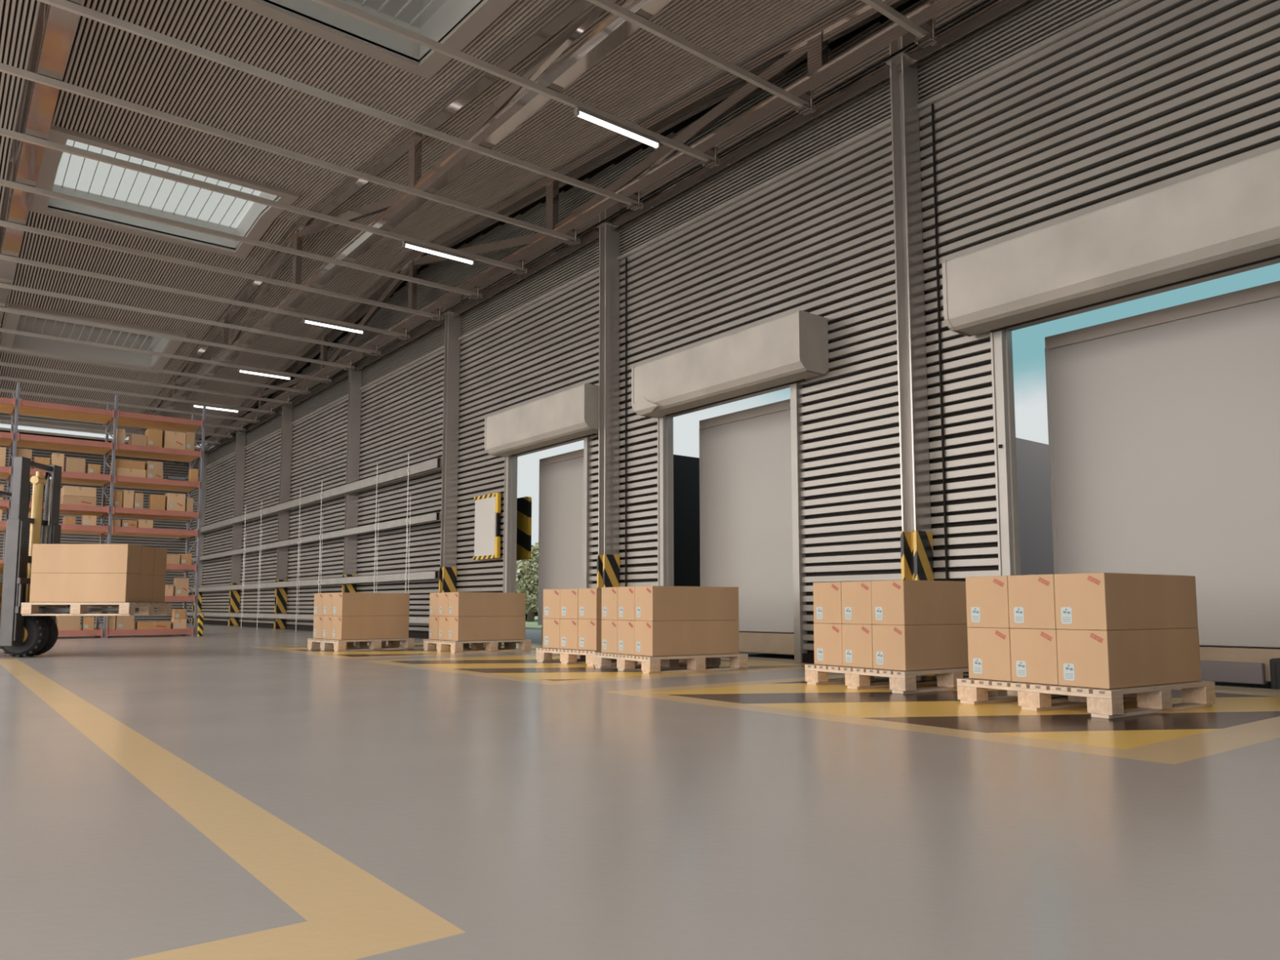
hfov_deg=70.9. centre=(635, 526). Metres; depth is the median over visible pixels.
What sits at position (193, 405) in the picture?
tube light
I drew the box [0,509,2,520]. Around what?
cardboard box
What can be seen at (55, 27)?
ceiling beam
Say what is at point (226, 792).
floor
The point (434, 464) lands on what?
wall rail
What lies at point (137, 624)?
cardboard box
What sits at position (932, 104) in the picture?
pipe
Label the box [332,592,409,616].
cardboard box
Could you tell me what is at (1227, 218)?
housing
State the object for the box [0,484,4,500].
cardboard box
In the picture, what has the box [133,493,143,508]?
cardboard box
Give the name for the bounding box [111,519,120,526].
cardboard box
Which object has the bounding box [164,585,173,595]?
cardboard box
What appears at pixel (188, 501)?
cardboard box
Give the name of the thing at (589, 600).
cardboard box
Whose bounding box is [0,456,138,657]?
forklift
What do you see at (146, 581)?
cardboard box
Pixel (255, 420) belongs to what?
beam
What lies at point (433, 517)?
wall rail
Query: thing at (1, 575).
lamp
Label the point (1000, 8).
steel beam
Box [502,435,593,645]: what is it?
door frame
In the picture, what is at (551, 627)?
cardboard box
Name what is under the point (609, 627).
cardboard box
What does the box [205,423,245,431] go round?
beam
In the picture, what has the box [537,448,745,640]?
trailer
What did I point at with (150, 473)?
cardboard box
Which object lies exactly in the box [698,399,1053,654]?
trailer
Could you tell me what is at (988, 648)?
cardboard box
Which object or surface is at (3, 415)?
skylight
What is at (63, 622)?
cardboard box
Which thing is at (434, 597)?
cardboard box
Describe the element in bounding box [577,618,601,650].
cardboard box
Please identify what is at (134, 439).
cardboard box
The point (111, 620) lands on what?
cardboard box
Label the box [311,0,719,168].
beam
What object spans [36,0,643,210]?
beam
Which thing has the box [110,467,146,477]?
cardboard box
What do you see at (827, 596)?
cardboard box
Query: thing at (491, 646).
wooden pallet
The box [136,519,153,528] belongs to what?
cardboard box
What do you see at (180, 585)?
cardboard box
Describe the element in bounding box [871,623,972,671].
cardboard box
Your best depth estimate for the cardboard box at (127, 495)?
17.79 m
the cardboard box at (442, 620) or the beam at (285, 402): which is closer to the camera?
the cardboard box at (442, 620)
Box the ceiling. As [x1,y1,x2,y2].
[0,0,919,439]
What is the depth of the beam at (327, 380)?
18.95 m
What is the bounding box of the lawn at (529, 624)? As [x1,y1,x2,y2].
[525,616,542,629]
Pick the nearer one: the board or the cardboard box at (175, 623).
the board
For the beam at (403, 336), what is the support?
attached to the roof truss at (811, 42)
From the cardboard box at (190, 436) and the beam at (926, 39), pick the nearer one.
the beam at (926, 39)
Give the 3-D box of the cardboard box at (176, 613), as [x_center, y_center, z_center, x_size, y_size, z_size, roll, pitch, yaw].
[-9.280,1.777,18.291,0.212,0.201,0.251,4,-6,-37]
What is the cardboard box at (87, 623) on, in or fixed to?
on the storage rack
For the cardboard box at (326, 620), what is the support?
on the wooden pallet at (313, 643)
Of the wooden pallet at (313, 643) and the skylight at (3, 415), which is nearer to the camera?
the wooden pallet at (313, 643)
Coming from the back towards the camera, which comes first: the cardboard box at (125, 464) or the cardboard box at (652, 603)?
the cardboard box at (125, 464)
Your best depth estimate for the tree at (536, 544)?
40.90 m
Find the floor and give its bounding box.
[0,622,1279,959]
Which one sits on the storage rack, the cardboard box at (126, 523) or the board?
the cardboard box at (126, 523)
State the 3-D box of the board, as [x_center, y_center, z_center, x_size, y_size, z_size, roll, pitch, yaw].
[-2.313,0.047,15.657,0.510,1.080,1.100,4,-6,-38]
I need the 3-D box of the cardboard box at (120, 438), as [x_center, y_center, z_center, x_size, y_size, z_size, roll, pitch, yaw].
[-10.233,-1.767,17.868,0.142,0.311,0.251,4,-6,-36]
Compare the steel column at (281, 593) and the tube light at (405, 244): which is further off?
the steel column at (281, 593)
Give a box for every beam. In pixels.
[0,0,82,326]
[0,62,580,245]
[0,127,527,275]
[0,178,482,299]
[0,220,444,320]
[0,253,410,339]
[0,282,380,355]
[0,306,355,370]
[0,328,331,383]
[0,346,311,395]
[0,361,292,405]
[0,376,275,414]
[0,388,259,423]
[0,412,232,438]
[0,418,220,444]
[0,427,209,451]
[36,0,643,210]
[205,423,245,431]
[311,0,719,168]
[586,0,815,115]
[861,0,937,48]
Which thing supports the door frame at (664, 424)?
in the wall at (1150, 95)
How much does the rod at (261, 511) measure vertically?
3.500 m
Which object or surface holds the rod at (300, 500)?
on the floor
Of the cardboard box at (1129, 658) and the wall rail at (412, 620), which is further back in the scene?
the wall rail at (412, 620)
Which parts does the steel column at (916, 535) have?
cap plate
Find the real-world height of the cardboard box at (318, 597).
0.316 m
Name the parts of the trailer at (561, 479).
corner post, rail, door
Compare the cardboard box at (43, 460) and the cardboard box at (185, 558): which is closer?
the cardboard box at (43, 460)
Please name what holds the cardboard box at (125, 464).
on the cardboard box at (118, 471)
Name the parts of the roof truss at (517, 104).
vertical post, vertical post, vertical post, vertical post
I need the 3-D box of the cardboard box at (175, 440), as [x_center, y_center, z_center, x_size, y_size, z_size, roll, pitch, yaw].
[-9.554,-1.734,18.577,0.392,0.371,0.513,4,-6,-38]
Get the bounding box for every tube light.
[192,404,239,413]
[237,368,290,380]
[302,318,364,334]
[402,240,474,265]
[573,106,660,149]
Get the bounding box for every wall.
[0,430,188,623]
[182,0,1279,653]
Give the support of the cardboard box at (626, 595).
on the cardboard box at (625, 637)
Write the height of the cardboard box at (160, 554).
0.339 m
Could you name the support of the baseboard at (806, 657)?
attached to the wall at (1150, 95)
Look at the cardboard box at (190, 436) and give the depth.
18.55 m
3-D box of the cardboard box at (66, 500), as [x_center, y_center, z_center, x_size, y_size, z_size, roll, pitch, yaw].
[-10.831,-0.472,17.480,0.552,0.181,0.519,4,-6,-38]
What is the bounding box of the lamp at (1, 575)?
[0,573,3,582]
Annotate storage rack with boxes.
[0,382,206,637]
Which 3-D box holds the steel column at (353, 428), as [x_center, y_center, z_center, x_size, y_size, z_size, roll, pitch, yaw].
[-6.325,-0.601,20.027,0.280,5.945,0.250,4,-6,-38]
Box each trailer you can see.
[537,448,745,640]
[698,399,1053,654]
[1044,280,1279,684]
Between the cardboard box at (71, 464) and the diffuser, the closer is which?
the cardboard box at (71, 464)
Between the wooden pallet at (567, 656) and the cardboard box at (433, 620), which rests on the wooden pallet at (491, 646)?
the cardboard box at (433, 620)
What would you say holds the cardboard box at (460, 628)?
on the wooden pallet at (491, 646)
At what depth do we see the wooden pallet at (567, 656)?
9.42 m
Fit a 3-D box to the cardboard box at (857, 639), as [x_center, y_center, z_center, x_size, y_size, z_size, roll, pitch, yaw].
[2.051,0.903,6.897,1.002,0.316,0.296,3,-6,-33]
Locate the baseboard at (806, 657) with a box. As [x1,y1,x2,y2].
[186,620,968,673]
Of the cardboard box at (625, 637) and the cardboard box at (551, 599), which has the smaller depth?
the cardboard box at (625, 637)
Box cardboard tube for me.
[167,475,185,480]
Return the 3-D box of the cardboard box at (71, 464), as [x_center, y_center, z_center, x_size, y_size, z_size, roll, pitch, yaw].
[-10.820,-1.160,17.365,0.312,0.291,0.305,4,-6,-38]
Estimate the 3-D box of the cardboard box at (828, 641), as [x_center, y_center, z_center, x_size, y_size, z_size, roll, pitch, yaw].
[1.889,0.926,7.149,1.002,0.316,0.296,3,-6,-33]
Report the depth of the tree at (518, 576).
37.74 m
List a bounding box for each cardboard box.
[0,446,6,466]
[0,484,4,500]
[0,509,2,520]
[16,448,32,468]
[29,573,140,602]
[31,543,142,573]
[32,457,50,469]
[50,453,64,471]
[55,615,80,630]
[59,495,96,506]
[60,485,96,497]
[62,515,75,524]
[64,457,85,472]
[80,515,97,525]
[81,617,94,630]
[85,463,100,474]
[106,615,115,630]
[110,458,145,471]
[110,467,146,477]
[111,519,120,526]
[112,490,122,507]
[115,428,125,444]
[115,615,134,629]
[120,520,137,527]
[121,489,133,507]
[128,434,146,445]
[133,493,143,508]
[133,621,170,629]
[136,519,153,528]
[138,573,153,602]
[140,546,155,574]
[144,461,163,470]
[145,428,162,447]
[146,469,163,479]
[148,494,165,510]
[151,574,165,602]
[153,547,167,575]
[161,431,186,449]
[164,493,186,511]
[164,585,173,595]
[166,554,180,564]
[170,618,186,628]
[171,608,186,618]
[173,577,189,595]
[179,553,191,564]
[185,431,195,450]
[185,497,193,511]
[188,468,198,481]
[313,592,324,615]
[313,615,323,638]
[322,592,333,616]
[322,615,332,639]
[331,615,408,639]
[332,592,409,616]
[428,616,439,639]
[429,592,439,616]
[438,592,448,616]
[438,616,448,639]
[448,591,525,616]
[448,616,525,640]
[542,589,559,618]
[542,618,559,648]
[560,588,577,618]
[560,618,577,649]
[577,588,601,619]
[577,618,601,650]
[601,586,617,620]
[601,619,617,653]
[617,586,635,620]
[617,620,635,654]
[634,620,738,656]
[635,586,738,621]
[813,582,842,623]
[813,622,842,666]
[841,581,872,624]
[841,623,873,668]
[871,579,967,625]
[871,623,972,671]
[965,575,1009,627]
[967,626,1012,681]
[1007,573,1056,629]
[1009,628,1058,684]
[1053,572,1198,630]
[1056,627,1201,688]
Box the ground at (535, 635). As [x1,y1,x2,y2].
[515,629,1271,688]
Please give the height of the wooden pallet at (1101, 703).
0.152 m
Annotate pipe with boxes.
[625,257,626,586]
[931,103,948,581]
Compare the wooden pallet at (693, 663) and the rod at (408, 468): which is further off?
the rod at (408, 468)
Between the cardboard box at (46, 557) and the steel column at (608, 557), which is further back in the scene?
the steel column at (608, 557)
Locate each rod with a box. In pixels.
[240,512,246,627]
[257,500,262,624]
[295,488,301,631]
[317,481,323,593]
[373,463,378,592]
[404,453,410,593]
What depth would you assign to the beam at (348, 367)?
17.75 m
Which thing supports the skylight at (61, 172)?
attached to the ceiling
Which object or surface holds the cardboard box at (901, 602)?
on the cardboard box at (919, 646)
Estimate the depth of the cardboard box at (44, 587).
10.44 m
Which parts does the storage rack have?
upright frame, upright frame, upright frame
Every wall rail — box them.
[171,611,429,624]
[174,457,441,539]
[188,570,439,592]
[191,511,440,562]
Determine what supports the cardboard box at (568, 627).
on the wooden pallet at (567, 656)
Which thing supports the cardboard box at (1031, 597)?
on the cardboard box at (1033, 651)
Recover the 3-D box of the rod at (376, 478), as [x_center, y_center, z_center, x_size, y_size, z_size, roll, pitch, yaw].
[-5.221,0.460,18.153,0.050,3.500,0.144,4,-6,-38]
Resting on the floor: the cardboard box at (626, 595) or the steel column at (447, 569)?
the steel column at (447, 569)
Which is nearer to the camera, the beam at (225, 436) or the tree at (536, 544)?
the beam at (225, 436)
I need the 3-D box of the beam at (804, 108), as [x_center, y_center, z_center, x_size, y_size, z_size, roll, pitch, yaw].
[-2.689,-4.777,6.054,11.660,0.130,0.144,4,-6,-38]
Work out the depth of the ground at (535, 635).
11.85 m
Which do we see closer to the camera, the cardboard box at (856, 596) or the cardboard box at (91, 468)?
the cardboard box at (856, 596)
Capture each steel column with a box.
[191,453,207,623]
[228,431,246,626]
[272,404,293,629]
[342,367,362,592]
[438,311,462,592]
[596,221,621,588]
[885,51,933,580]
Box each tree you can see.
[515,542,538,576]
[515,545,538,621]
[515,574,537,620]
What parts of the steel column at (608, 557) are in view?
cap plate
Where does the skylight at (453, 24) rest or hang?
attached to the ceiling
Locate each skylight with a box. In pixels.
[0,302,186,374]
[0,413,113,427]
[29,124,299,259]
[222,0,516,79]
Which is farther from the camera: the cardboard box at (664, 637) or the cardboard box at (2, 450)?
the cardboard box at (2, 450)
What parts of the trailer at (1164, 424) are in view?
corner post, rail, chassis rail, chassis rail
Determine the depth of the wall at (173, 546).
32.55 m
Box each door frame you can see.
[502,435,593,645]
[657,382,807,662]
[990,257,1279,693]
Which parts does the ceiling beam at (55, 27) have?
vertical post, vertical post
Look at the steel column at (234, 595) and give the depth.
27.45 m
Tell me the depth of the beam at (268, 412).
22.55 m
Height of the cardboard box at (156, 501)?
0.311 m
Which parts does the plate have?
panel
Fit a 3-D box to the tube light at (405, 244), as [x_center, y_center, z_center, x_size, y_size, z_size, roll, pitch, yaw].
[-2.906,-4.046,13.333,1.130,0.078,0.068,4,-6,-38]
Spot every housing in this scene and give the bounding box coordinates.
[484,382,599,457]
[631,310,828,417]
[942,147,1279,336]
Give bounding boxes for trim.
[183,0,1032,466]
[186,0,1141,477]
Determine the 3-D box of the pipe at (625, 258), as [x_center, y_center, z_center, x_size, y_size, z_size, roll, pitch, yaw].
[-0.126,-1.045,12.297,0.022,5.420,0.022,4,-6,-38]
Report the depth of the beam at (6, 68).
10.38 m
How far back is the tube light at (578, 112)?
9.81 m
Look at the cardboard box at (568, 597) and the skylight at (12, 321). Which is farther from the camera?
the skylight at (12, 321)
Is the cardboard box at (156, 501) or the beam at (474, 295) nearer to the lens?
the beam at (474, 295)
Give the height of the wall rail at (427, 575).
0.160 m
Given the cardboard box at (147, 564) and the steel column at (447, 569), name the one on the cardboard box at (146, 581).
the cardboard box at (147, 564)
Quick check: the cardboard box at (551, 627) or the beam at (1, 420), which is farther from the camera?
the beam at (1, 420)
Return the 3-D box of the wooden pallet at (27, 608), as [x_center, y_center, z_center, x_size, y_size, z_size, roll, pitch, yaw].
[-6.474,0.998,10.879,1.222,0.152,1.030,0,-5,-2]
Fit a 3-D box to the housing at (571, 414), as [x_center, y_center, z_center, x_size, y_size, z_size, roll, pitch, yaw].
[-1.393,-1.553,13.629,0.459,0.632,2.836,4,-6,-38]
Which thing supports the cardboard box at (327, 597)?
on the cardboard box at (326, 620)
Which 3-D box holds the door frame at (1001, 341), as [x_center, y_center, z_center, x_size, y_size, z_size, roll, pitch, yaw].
[4.053,-0.283,7.086,0.355,3.320,2.400,4,-6,-38]
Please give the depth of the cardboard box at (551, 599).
9.69 m
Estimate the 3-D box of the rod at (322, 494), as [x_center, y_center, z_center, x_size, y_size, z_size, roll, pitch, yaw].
[-7.252,0.691,20.744,0.050,3.500,0.144,4,-6,-38]
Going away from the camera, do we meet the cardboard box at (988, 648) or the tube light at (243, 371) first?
the cardboard box at (988, 648)
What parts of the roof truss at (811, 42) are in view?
vertical post, vertical post, vertical post, vertical post, vertical post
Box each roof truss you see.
[108,0,672,457]
[173,0,985,463]
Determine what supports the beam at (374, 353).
attached to the roof truss at (811, 42)
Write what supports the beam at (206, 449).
attached to the roof truss at (811, 42)
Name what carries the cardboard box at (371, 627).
on the wooden pallet at (313, 643)
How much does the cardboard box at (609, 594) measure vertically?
0.316 m
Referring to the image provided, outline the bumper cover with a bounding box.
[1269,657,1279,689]
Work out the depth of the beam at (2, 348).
20.15 m
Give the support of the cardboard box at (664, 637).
on the wooden pallet at (693, 663)
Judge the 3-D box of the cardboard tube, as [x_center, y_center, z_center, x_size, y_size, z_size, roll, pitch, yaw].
[-9.389,-0.984,18.392,0.325,0.082,0.084,4,-6,-38]
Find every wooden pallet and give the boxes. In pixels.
[21,602,172,615]
[307,638,414,651]
[423,639,531,653]
[536,647,661,666]
[594,652,747,674]
[804,663,968,693]
[956,677,1215,719]
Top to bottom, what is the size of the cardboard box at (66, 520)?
0.161 m
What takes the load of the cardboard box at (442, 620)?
on the wooden pallet at (491, 646)
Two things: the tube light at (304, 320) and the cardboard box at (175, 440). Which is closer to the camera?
the tube light at (304, 320)
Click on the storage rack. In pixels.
(15, 406)
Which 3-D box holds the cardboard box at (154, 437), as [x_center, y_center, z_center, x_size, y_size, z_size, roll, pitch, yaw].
[-9.780,-1.763,18.260,0.262,0.371,0.344,4,-6,-38]
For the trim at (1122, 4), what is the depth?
9.97 m
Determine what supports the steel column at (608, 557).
on the floor
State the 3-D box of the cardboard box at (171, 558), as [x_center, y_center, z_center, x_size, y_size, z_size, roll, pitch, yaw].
[-9.444,0.678,18.324,0.252,0.201,0.331,4,-6,-37]
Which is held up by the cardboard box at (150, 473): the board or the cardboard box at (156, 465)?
the cardboard box at (156, 465)
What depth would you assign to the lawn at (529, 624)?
28.05 m
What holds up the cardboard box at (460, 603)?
on the cardboard box at (460, 628)
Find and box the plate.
[472,492,501,559]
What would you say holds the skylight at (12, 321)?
attached to the ceiling
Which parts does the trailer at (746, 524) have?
corner post, rail, door, chassis rail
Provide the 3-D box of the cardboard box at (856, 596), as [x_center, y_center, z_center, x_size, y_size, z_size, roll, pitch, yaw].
[2.054,0.588,6.926,1.002,0.316,0.296,3,-6,-33]
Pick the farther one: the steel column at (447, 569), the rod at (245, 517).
the rod at (245, 517)
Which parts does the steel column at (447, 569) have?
cap plate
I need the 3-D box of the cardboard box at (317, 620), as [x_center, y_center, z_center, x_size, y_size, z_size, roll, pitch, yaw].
[-4.075,1.439,12.918,1.002,0.316,0.296,5,-7,-43]
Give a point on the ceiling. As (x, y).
(646, 73)
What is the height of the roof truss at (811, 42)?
1.410 m
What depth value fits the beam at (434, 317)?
14.10 m
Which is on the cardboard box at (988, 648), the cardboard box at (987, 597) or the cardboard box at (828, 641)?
the cardboard box at (987, 597)
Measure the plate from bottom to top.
1.090 m
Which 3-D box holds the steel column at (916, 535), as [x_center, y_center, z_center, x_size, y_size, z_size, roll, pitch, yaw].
[2.633,-1.617,8.594,0.280,5.945,0.250,4,-6,-38]
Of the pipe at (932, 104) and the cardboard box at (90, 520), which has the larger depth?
the cardboard box at (90, 520)
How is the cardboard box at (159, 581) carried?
on the wooden pallet at (27, 608)
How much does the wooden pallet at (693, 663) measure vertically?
0.152 m
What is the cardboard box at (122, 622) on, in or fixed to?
on the storage rack
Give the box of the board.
[516,496,531,559]
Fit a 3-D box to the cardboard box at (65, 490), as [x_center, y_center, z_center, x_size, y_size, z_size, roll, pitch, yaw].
[-10.848,-0.651,17.518,0.532,0.181,0.593,4,-6,-38]
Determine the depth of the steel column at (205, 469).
31.33 m
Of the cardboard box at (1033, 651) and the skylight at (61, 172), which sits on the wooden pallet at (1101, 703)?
the cardboard box at (1033, 651)
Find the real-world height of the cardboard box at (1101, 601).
0.316 m
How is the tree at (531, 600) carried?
on the lawn at (529, 624)
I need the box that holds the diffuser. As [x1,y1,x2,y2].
[240,370,289,379]
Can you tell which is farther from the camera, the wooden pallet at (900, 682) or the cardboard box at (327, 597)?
the cardboard box at (327, 597)
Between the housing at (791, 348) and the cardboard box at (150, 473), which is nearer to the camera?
the housing at (791, 348)
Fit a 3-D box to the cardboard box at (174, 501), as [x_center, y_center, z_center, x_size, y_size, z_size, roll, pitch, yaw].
[-9.428,-0.479,18.418,0.332,0.361,0.331,4,-6,-38]
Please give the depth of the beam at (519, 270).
11.61 m
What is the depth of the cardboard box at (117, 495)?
17.66 m
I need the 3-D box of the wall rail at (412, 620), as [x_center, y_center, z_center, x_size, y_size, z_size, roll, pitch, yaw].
[-10.333,2.444,24.658,0.090,0.140,22.100,4,-6,-38]
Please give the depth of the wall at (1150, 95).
9.61 m
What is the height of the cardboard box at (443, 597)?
0.316 m
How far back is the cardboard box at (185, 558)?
18.35 m
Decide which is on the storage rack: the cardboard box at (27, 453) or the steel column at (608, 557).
the cardboard box at (27, 453)
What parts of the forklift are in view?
mast rail, chain, mast rail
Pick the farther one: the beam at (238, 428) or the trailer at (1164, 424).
the beam at (238, 428)
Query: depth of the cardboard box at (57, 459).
17.09 m
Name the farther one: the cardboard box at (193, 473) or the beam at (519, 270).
the cardboard box at (193, 473)
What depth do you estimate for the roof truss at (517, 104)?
11.34 m

